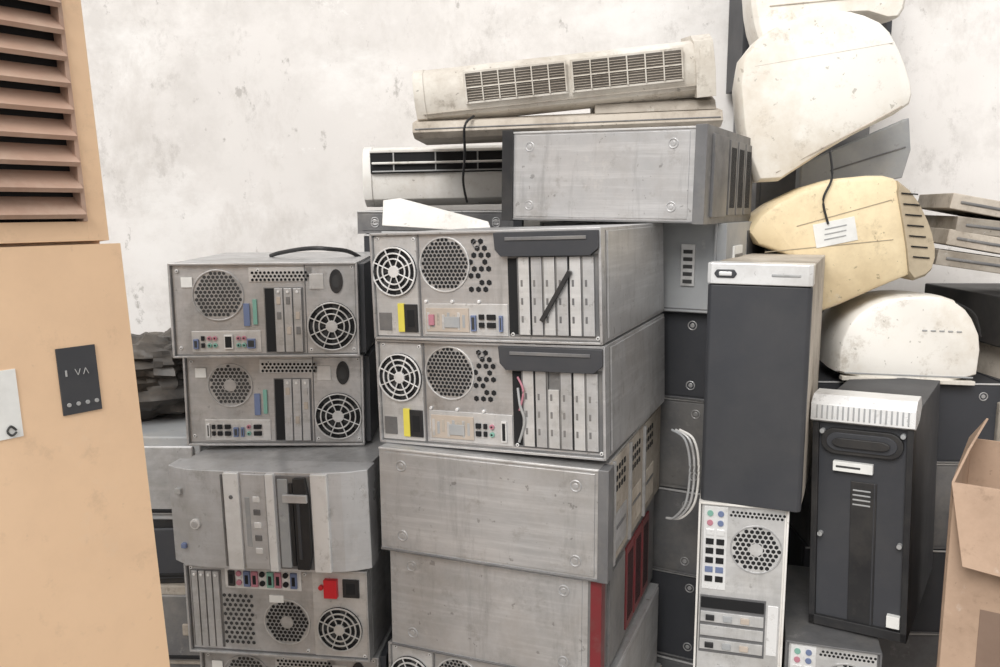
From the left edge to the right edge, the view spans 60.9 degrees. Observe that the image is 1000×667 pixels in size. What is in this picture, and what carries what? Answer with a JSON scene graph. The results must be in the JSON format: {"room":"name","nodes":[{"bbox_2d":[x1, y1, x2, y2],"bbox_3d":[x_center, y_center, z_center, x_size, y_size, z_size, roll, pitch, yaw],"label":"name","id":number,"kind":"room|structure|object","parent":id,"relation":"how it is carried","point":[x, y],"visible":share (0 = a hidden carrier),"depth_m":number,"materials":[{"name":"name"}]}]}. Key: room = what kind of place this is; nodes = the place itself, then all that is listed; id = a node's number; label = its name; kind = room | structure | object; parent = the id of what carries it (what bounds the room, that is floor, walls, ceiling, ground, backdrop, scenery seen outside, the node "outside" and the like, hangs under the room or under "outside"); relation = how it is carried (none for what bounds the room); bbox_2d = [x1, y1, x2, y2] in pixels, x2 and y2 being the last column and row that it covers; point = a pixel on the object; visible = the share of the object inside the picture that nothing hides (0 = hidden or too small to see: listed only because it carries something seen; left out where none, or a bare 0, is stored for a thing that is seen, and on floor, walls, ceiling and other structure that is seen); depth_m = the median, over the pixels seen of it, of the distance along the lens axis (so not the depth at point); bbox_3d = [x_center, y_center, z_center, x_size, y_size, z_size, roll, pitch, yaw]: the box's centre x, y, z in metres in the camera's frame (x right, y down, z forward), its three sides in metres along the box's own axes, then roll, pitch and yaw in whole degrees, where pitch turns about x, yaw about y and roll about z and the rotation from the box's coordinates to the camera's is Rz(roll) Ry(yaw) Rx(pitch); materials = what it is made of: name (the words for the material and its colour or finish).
{"room":"waste facility","nodes":[
{"label":"waste facility","id":0,"kind":"room"},
{"bbox_2d":[81,0,999,334],"bbox_3d":[0.000,-0.593,2.611,6.000,3.400,0.100,0,8,0],"label":"wall","id":1,"kind":"structure","parent":0,"point":[223,126],"depth_m":2.54,"materials":[{"name":"paint"}]},
{"bbox_3d":[0.000,1.517,0.338,6.200,0.100,5.220,0,8,0],"label":"floor","id":2,"kind":"structure","parent":0,"visible":0},
{"bbox_2d":[0,0,169,666],"bbox_3d":[-0.683,0.461,0.936,0.480,1.871,0.520,6,11,37],"label":"cabinet","id":3,"kind":"object","parent":2,"relation":"on","point":[80,586],"visible":1,"depth_m":0.95,"materials":[{"name":"metal"}]},
{"bbox_2d":[733,121,869,312],"bbox_3d":[0.850,0.218,2.535,0.300,1.820,0.280,0,8,0],"label":"locker","id":4,"kind":"object","parent":2,"relation":"on","point":[762,192],"visible":0.02,"depth_m":2.32,"materials":[{"name":"metal"}]},
{"bbox_2d":[726,0,891,93],"bbox_3d":[0.875,-0.905,2.406,0.410,0.420,0.174,0,8,0],"label":"monitor","id":5,"kind":"object","parent":4,"relation":"on","point":[738,44],"visible":0.08,"depth_m":2.42,"materials":[{"name":"plastic"}]},
{"bbox_3d":[0.760,1.113,1.956,0.300,0.220,0.400,3,9,17],"label":"cardboard box","id":6,"kind":"object","parent":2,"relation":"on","visible":0},
{"bbox_2d":[781,564,881,666],"bbox_3d":[0.716,0.800,1.895,0.180,0.419,0.389,3,9,17],"label":"computer tower","id":7,"kind":"object","parent":6,"relation":"on","point":[805,643],"visible":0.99,"depth_m":1.71,"materials":[{"name":"metal"}]},
{"bbox_2d":[808,378,939,643],"bbox_3d":[0.828,0.341,1.864,0.192,0.486,0.436,3,9,33],"label":"computer tower","id":8,"kind":"object","parent":7,"relation":"on","point":[875,441],"visible":0.99,"depth_m":1.70,"materials":[{"name":"metal"}]},
{"bbox_3d":[1.045,1.008,1.642,0.400,0.521,0.361,6,10,35],"label":"cardboard box","id":9,"kind":"object","parent":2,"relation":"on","visible":0},
{"bbox_2d":[937,418,999,666],"bbox_3d":[1.071,0.459,1.516,0.473,0.600,0.400,5,10,33],"label":"cardboard box","id":10,"kind":"object","parent":9,"relation":"on","point":[969,632],"visible":1,"depth_m":1.49,"materials":[{"name":"cardboard"}]},
{"bbox_3d":[0.398,1.052,2.273,0.428,0.246,0.414,4,9,26],"label":"computer tower","id":11,"kind":"object","parent":2,"relation":"on","visible":0},
{"bbox_2d":[657,653,692,666],"bbox_3d":[0.393,0.828,2.239,0.428,0.213,0.414,4,10,28],"label":"computer tower","id":12,"kind":"object","parent":11,"relation":"on","point":[665,660],"visible":0.02,"depth_m":1.99,"materials":[{"name":"metal"}]},
{"bbox_2d":[650,568,695,660],"bbox_3d":[0.398,0.620,2.208,0.428,0.213,0.414,4,9,26],"label":"computer tower","id":13,"kind":"object","parent":12,"relation":"on","point":[677,592],"visible":0.15,"depth_m":1.98,"materials":[{"name":"metal"}]},
{"bbox_2d":[653,486,699,576],"bbox_3d":[0.393,0.417,2.178,0.428,0.203,0.414,4,10,28],"label":"computer tower","id":14,"kind":"object","parent":13,"relation":"on","point":[675,542],"visible":0.15,"depth_m":1.94,"materials":[{"name":"metal"}]},
{"bbox_2d":[659,397,703,490],"bbox_3d":[0.398,0.214,2.148,0.428,0.213,0.414,4,9,26],"label":"computer tower","id":15,"kind":"object","parent":14,"relation":"on","point":[686,415],"visible":0.17,"depth_m":1.92,"materials":[{"name":"metal"}]},
{"bbox_2d":[660,311,706,400],"bbox_3d":[0.393,0.012,2.117,0.428,0.203,0.414,4,10,28],"label":"computer tower","id":16,"kind":"object","parent":15,"relation":"on","point":[684,332],"visible":0.23,"depth_m":1.88,"materials":[{"name":"metal"}]},
{"bbox_2d":[540,221,764,312],"bbox_3d":[0.385,-0.178,2.074,0.437,0.191,0.428,4,10,28],"label":"computer tower","id":17,"kind":"object","parent":16,"relation":"on","point":[688,248],"visible":0.42,"depth_m":1.83,"materials":[{"name":"grey plastic"}]},
{"bbox_2d":[501,124,751,224],"bbox_3d":[0.306,-0.355,1.943,0.452,0.194,0.436,5,10,28],"label":"computer tower","id":18,"kind":"object","parent":17,"relation":"on","point":[700,174],"visible":0.98,"depth_m":1.75,"materials":[{"name":"metal"}]},
{"bbox_2d":[412,96,722,144],"bbox_3d":[0.156,-0.520,2.043,0.706,0.114,0.236,0,9,3],"label":"chassis","id":19,"kind":"object","parent":18,"relation":"on","point":[693,111],"visible":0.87,"depth_m":1.94,"materials":[{"name":"beige plastic"}]},
{"bbox_2d":[462,115,474,202],"bbox_3d":[-0.075,-0.407,1.994,0.028,0.199,0.120,-1,9,-5],"label":"power cable","id":20,"kind":"object","parent":19,"relation":"attached to","point":[472,116],"visible":1,"depth_m":1.98,"materials":[{"name":"black plastic"}]},
{"bbox_2d":[412,34,715,120],"bbox_3d":[0.147,-0.603,2.020,0.694,0.223,0.231,1,9,4],"label":"air conditioner","id":21,"kind":"object","parent":19,"relation":"on","point":[686,68],"visible":0.98,"depth_m":1.93,"materials":[{"name":"white plastic"}]},
{"bbox_3d":[0.531,0.988,1.963,0.172,0.461,0.409,2,9,15],"label":"computer tower","id":22,"kind":"object","parent":2,"relation":"on","visible":0},
{"bbox_2d":[693,491,789,666],"bbox_3d":[0.531,0.534,1.895,0.172,0.456,0.409,2,9,15],"label":"computer tower","id":23,"kind":"object","parent":22,"relation":"on","point":[742,550],"visible":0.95,"depth_m":1.70,"materials":[{"name":"white plastic"}]},
{"bbox_2d":[700,253,824,511],"bbox_3d":[0.572,0.074,1.822,0.192,0.474,0.449,4,9,23],"label":"computer tower","id":24,"kind":"object","parent":23,"relation":"on","point":[764,311],"visible":0.97,"depth_m":1.63,"materials":[{"name":"black plastic"}]},
{"bbox_2d":[666,429,699,519],"bbox_3d":[0.373,0.292,1.736,0.066,0.195,0.020,5,10,29],"label":"cable bundle","id":25,"kind":"object","parent":24,"relation":"hanging from","point":[680,432],"visible":1,"depth_m":1.73,"materials":[{"name":"grey plastic"}]},
{"bbox_3d":[1.004,1.048,2.371,0.468,0.228,0.399,1,9,4],"label":"computer tower","id":26,"kind":"object","parent":2,"relation":"on","visible":0},
{"bbox_2d":[878,633,938,666],"bbox_3d":[1.003,0.828,2.338,0.468,0.223,0.399,0,9,1],"label":"computer tower","id":27,"kind":"object","parent":26,"relation":"on","point":[920,649],"visible":0.12,"depth_m":2.13,"materials":[{"name":"metal"}]},
{"bbox_2d":[787,523,945,633],"bbox_3d":[1.004,0.611,2.305,0.468,0.223,0.399,1,9,4],"label":"computer tower","id":28,"kind":"object","parent":27,"relation":"on","point":[927,618],"visible":0.09,"depth_m":2.11,"materials":[{"name":"metal"}]},
{"bbox_2d":[789,463,957,548],"bbox_3d":[1.003,0.393,2.273,0.468,0.223,0.399,0,9,1],"label":"computer tower","id":29,"kind":"object","parent":28,"relation":"on","point":[800,521],"visible":0.1,"depth_m":2.08,"materials":[{"name":"metal"}]},
{"bbox_2d":[818,360,999,463],"bbox_3d":[1.004,0.185,2.242,0.468,0.203,0.399,1,9,4],"label":"computer tower","id":30,"kind":"object","parent":29,"relation":"on","point":[962,408],"visible":0.33,"depth_m":2.04,"materials":[{"name":"metal"}]},
{"bbox_2d":[819,290,981,385],"bbox_3d":[0.971,-0.003,2.123,0.336,0.213,0.270,0,9,2],"label":"housing","id":31,"kind":"object","parent":30,"relation":"on","point":[879,334],"visible":0.97,"depth_m":2.00,"materials":[{"name":"plastic"}]},
{"bbox_2d":[749,151,934,310],"bbox_3d":[0.794,-0.250,2.084,0.426,0.373,0.274,0,9,3],"label":"housing","id":32,"kind":"object","parent":31,"relation":"on","point":[871,232],"visible":0.95,"depth_m":1.96,"materials":[{"name":"plastic"}]},
{"bbox_2d":[732,10,910,182],"bbox_3d":[0.753,-0.560,2.061,0.400,0.386,0.217,0,9,2],"label":"housing","id":33,"kind":"object","parent":32,"relation":"on","point":[812,82],"visible":0.96,"depth_m":1.95,"materials":[{"name":"plastic"}]},
{"bbox_2d":[742,0,904,45],"bbox_3d":[0.805,-0.818,2.156,0.388,0.198,0.154,0,8,0],"label":"housing","id":34,"kind":"object","parent":33,"relation":"on","point":[760,17],"visible":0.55,"depth_m":2.08,"materials":[{"name":"plastic"}]},
{"bbox_2d":[795,118,910,188],"bbox_3d":[0.908,-0.457,2.183,0.280,0.184,0.037,0,8,0],"label":"panel","id":35,"kind":"object","parent":32,"relation":"on","point":[885,151],"visible":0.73,"depth_m":2.17,"materials":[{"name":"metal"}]},
{"bbox_3d":[-0.142,1.016,2.569,0.428,0.233,0.399,0,9,-2],"label":"computer tower","id":36,"kind":"object","parent":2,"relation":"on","visible":0},
{"bbox_3d":[-0.152,0.803,2.537,0.428,0.203,0.399,0,8,0],"label":"computer tower","id":37,"kind":"object","parent":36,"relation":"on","visible":0},
{"bbox_3d":[-0.142,0.605,2.508,0.428,0.203,0.399,-1,9,-4],"label":"computer tower","id":38,"kind":"object","parent":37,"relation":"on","visible":0},
{"bbox_3d":[-0.152,0.408,2.478,0.428,0.203,0.399,0,9,-2],"label":"computer tower","id":39,"kind":"object","parent":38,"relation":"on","visible":0},
{"bbox_3d":[-0.142,0.210,2.448,0.428,0.203,0.399,0,8,0],"label":"computer tower","id":40,"kind":"object","parent":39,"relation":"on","visible":0},
{"bbox_3d":[-0.152,0.012,2.420,0.428,0.203,0.399,-1,9,-4],"label":"computer tower","id":41,"kind":"object","parent":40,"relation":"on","visible":0},
{"bbox_2d":[364,234,369,251],"bbox_3d":[-0.142,-0.186,2.390,0.428,0.203,0.399,0,9,-2],"label":"computer tower","id":42,"kind":"object","parent":41,"relation":"on","point":[366,236],"visible":0.03,"depth_m":2.18,"materials":[{"name":"metal"}]},
{"bbox_2d":[357,210,523,233],"bbox_3d":[-0.152,-0.314,2.370,0.428,0.063,0.399,0,8,0],"label":"computer tower","id":43,"kind":"object","parent":42,"relation":"on","point":[370,221],"visible":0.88,"depth_m":2.17,"materials":[{"name":"metal"}]},
{"bbox_2d":[362,145,501,206],"bbox_3d":[0.050,-0.435,2.332,0.824,0.158,0.225,-1,8,0],"label":"air conditioner","id":44,"kind":"object","parent":43,"relation":"on","point":[429,176],"visible":0.44,"depth_m":2.24,"materials":[{"name":"white plastic"}]},
{"bbox_3d":[-0.905,1.070,2.247,0.420,0.219,0.372,0,9,3],"label":"computer tower","id":45,"kind":"object","parent":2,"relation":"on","visible":0},
{"bbox_2d":[170,664,199,666],"bbox_3d":[-0.893,0.863,2.216,0.420,0.199,0.372,0,9,-2],"label":"computer tower","id":46,"kind":"object","parent":45,"relation":"on","point":[171,665],"visible":0.02,"depth_m":2.03,"materials":[{"name":"metal"}]},
{"bbox_2d":[160,583,199,664],"bbox_3d":[-0.881,0.665,2.186,0.420,0.199,0.372,0,9,2],"label":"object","id":47,"kind":"object","parent":46,"relation":"on","point":[173,594],"visible":0.15,"depth_m":2.00,"materials":[{"name":"plastic"}]},
{"bbox_2d":[153,519,184,582],"bbox_3d":[-0.905,0.487,2.160,0.420,0.159,0.372,0,9,-3],"label":"computer tower","id":48,"kind":"object","parent":47,"relation":"on","point":[171,570],"visible":0.02,"depth_m":1.99,"materials":[{"name":"black plastic"}]},
{"bbox_2d":[141,414,209,519],"bbox_3d":[-0.893,0.309,2.133,0.420,0.199,0.372,0,9,1],"label":"printer","id":49,"kind":"object","parent":48,"relation":"on","point":[164,436],"visible":0.07,"depth_m":1.95,"materials":[{"name":"grey plastic"}]},
{"bbox_2d":[131,328,184,419],"bbox_3d":[-0.950,0.092,2.137,0.503,0.220,0.339,-1,9,-10],"label":"plastic bag","id":50,"kind":"object","parent":49,"relation":"on","point":[159,375],"visible":0.35,"depth_m":2.03,"materials":[{"name":"black plastic"}]},
{"bbox_3d":[1.400,1.037,2.333,0.440,0.259,0.412,1,9,4],"label":"computer tower","id":51,"kind":"object","parent":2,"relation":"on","visible":0},
{"bbox_3d":[1.412,0.800,2.297,0.440,0.219,0.412,0,9,-1],"label":"computer tower","id":52,"kind":"object","parent":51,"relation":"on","visible":0},
{"bbox_3d":[1.424,0.592,2.266,0.440,0.199,0.412,0,9,3],"label":"printer","id":53,"kind":"object","parent":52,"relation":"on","visible":0},
{"bbox_3d":[1.400,0.394,2.237,0.440,0.199,0.412,0,9,-2],"label":"printer","id":54,"kind":"object","parent":53,"relation":"on","visible":0},
{"bbox_2d":[994,402,999,440],"bbox_3d":[1.412,0.216,2.210,0.440,0.159,0.412,0,9,2],"label":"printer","id":55,"kind":"object","parent":54,"relation":"on","point":[997,421],"visible":0.14,"depth_m":2.03,"materials":[{"name":"plastic"}]},
{"bbox_2d":[976,342,999,378],"bbox_3d":[1.424,0.073,2.189,0.440,0.129,0.412,0,9,-3],"label":"printer","id":56,"kind":"object","parent":55,"relation":"on","point":[988,363],"visible":0.02,"depth_m":2.10,"materials":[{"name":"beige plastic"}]},
{"bbox_2d":[924,283,999,347],"bbox_3d":[1.400,-0.051,2.170,0.440,0.119,0.412,0,9,1],"label":"dvd player","id":57,"kind":"object","parent":56,"relation":"on","point":[983,299],"visible":0.46,"depth_m":2.11},
{"bbox_2d":[918,193,999,273],"bbox_3d":[1.295,-0.233,2.126,0.451,0.230,0.303,2,9,12],"label":"dvd player","id":58,"kind":"object","parent":57,"relation":"on","point":[975,225],"visible":0.78,"depth_m":2.02,"materials":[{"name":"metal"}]},
{"bbox_3d":[-0.400,1.157,1.983,0.440,0.125,0.440,0,8,0],"label":"wooden pallet","id":59,"kind":"object","parent":2,"relation":"on","visible":0},
{"bbox_3d":[-0.387,1.028,1.961,0.408,0.135,0.424,0,9,2],"label":"computer tower","id":60,"kind":"object","parent":59,"relation":"on","visible":0},
{"bbox_3d":[-0.395,0.871,1.936,0.379,0.187,0.408,0,9,3],"label":"computer tower","id":61,"kind":"object","parent":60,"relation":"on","visible":0},
{"bbox_2d":[200,623,391,666],"bbox_3d":[-0.390,0.690,1.883,0.375,0.187,0.408,1,9,6],"label":"computer tower","id":62,"kind":"object","parent":61,"relation":"on","point":[380,658],"visible":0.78,"depth_m":1.69,"materials":[{"name":"metal"}]},
{"bbox_2d":[183,546,391,662],"bbox_3d":[-0.402,0.507,1.844,0.373,0.194,0.432,0,8,8],"label":"computer tower","id":63,"kind":"object","parent":62,"relation":"on","point":[334,616],"visible":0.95,"depth_m":1.65,"materials":[{"name":"metal"}]},
{"bbox_2d":[168,426,386,572],"bbox_3d":[-0.413,0.322,1.795,0.400,0.193,0.444,0,8,9],"label":"computer tower","id":64,"kind":"object","parent":63,"relation":"on","point":[295,508],"visible":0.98,"depth_m":1.59,"materials":[{"name":"metal"}]},
{"bbox_2d":[182,341,378,445],"bbox_3d":[-0.457,0.109,1.918,0.376,0.192,0.378,0,8,-1],"label":"computer tower","id":65,"kind":"object","parent":64,"relation":"on","point":[333,400],"visible":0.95,"depth_m":1.74,"materials":[{"name":"metal"}]},
{"bbox_2d":[167,252,374,357],"bbox_3d":[-0.464,-0.075,1.868,0.381,0.191,0.398,-1,9,-2],"label":"computer tower","id":66,"kind":"object","parent":65,"relation":"on","point":[257,304],"visible":0.99,"depth_m":1.68,"materials":[{"name":"metal"}]},
{"bbox_2d":[269,246,360,256],"bbox_3d":[-0.352,-0.086,1.872,0.275,0.219,0.132,-4,10,-27],"label":"power cable","id":67,"kind":"object","parent":66,"relation":"on","point":[307,248],"visible":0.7,"depth_m":1.80,"materials":[{"name":"black plastic"}]},
{"bbox_3d":[0.078,1.189,1.856,0.460,0.100,0.440,4,9,23],"label":"wooden pallet","id":68,"kind":"object","parent":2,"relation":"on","visible":0},
{"bbox_3d":[0.082,1.044,1.841,0.453,0.190,0.434,4,9,23],"label":"computer tower","id":69,"kind":"object","parent":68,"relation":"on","visible":0},
{"bbox_3d":[0.082,0.856,1.812,0.453,0.190,0.434,3,9,22],"label":"computer tower","id":70,"kind":"object","parent":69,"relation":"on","visible":0},
{"bbox_2d":[388,583,658,666],"bbox_3d":[0.067,0.669,1.770,0.432,0.191,0.458,3,9,22],"label":"computer tower","id":71,"kind":"object","parent":70,"relation":"on","point":[638,647],"visible":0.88,"depth_m":1.66,"materials":[{"name":"metal"}]},
{"bbox_2d":[390,497,653,666],"bbox_3d":[0.069,0.473,1.750,0.413,0.201,0.476,3,9,21],"label":"computer tower","id":72,"kind":"object","parent":71,"relation":"on","point":[504,617],"visible":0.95,"depth_m":1.54,"materials":[{"name":"metal"}]},
{"bbox_2d":[378,406,660,583],"bbox_3d":[0.070,0.278,1.724,0.434,0.202,0.514,3,9,21],"label":"computer tower","id":73,"kind":"object","parent":72,"relation":"on","point":[572,518],"visible":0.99,"depth_m":1.49,"materials":[{"name":"metal"}]},
{"bbox_2d":[375,314,664,460],"bbox_3d":[0.063,0.080,1.697,0.446,0.220,0.483,2,8,23],"label":"computer tower","id":74,"kind":"object","parent":73,"relation":"on","point":[554,400],"visible":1,"depth_m":1.50,"materials":[{"name":"metal"}]},
{"bbox_2d":[369,223,663,344],"bbox_3d":[0.057,-0.112,1.671,0.436,0.206,0.493,4,9,22],"label":"computer tower","id":75,"kind":"object","parent":74,"relation":"on","point":[593,284],"visible":1,"depth_m":1.47,"materials":[{"name":"metal"}]},
{"bbox_2d":[381,198,489,232],"bbox_3d":[-0.145,-0.271,1.966,0.260,0.084,0.029,1,9,8],"label":"panel","id":76,"kind":"object","parent":75,"relation":"on","point":[398,212],"visible":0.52,"depth_m":1.97,"materials":[{"name":"white plastic"}]}
]}

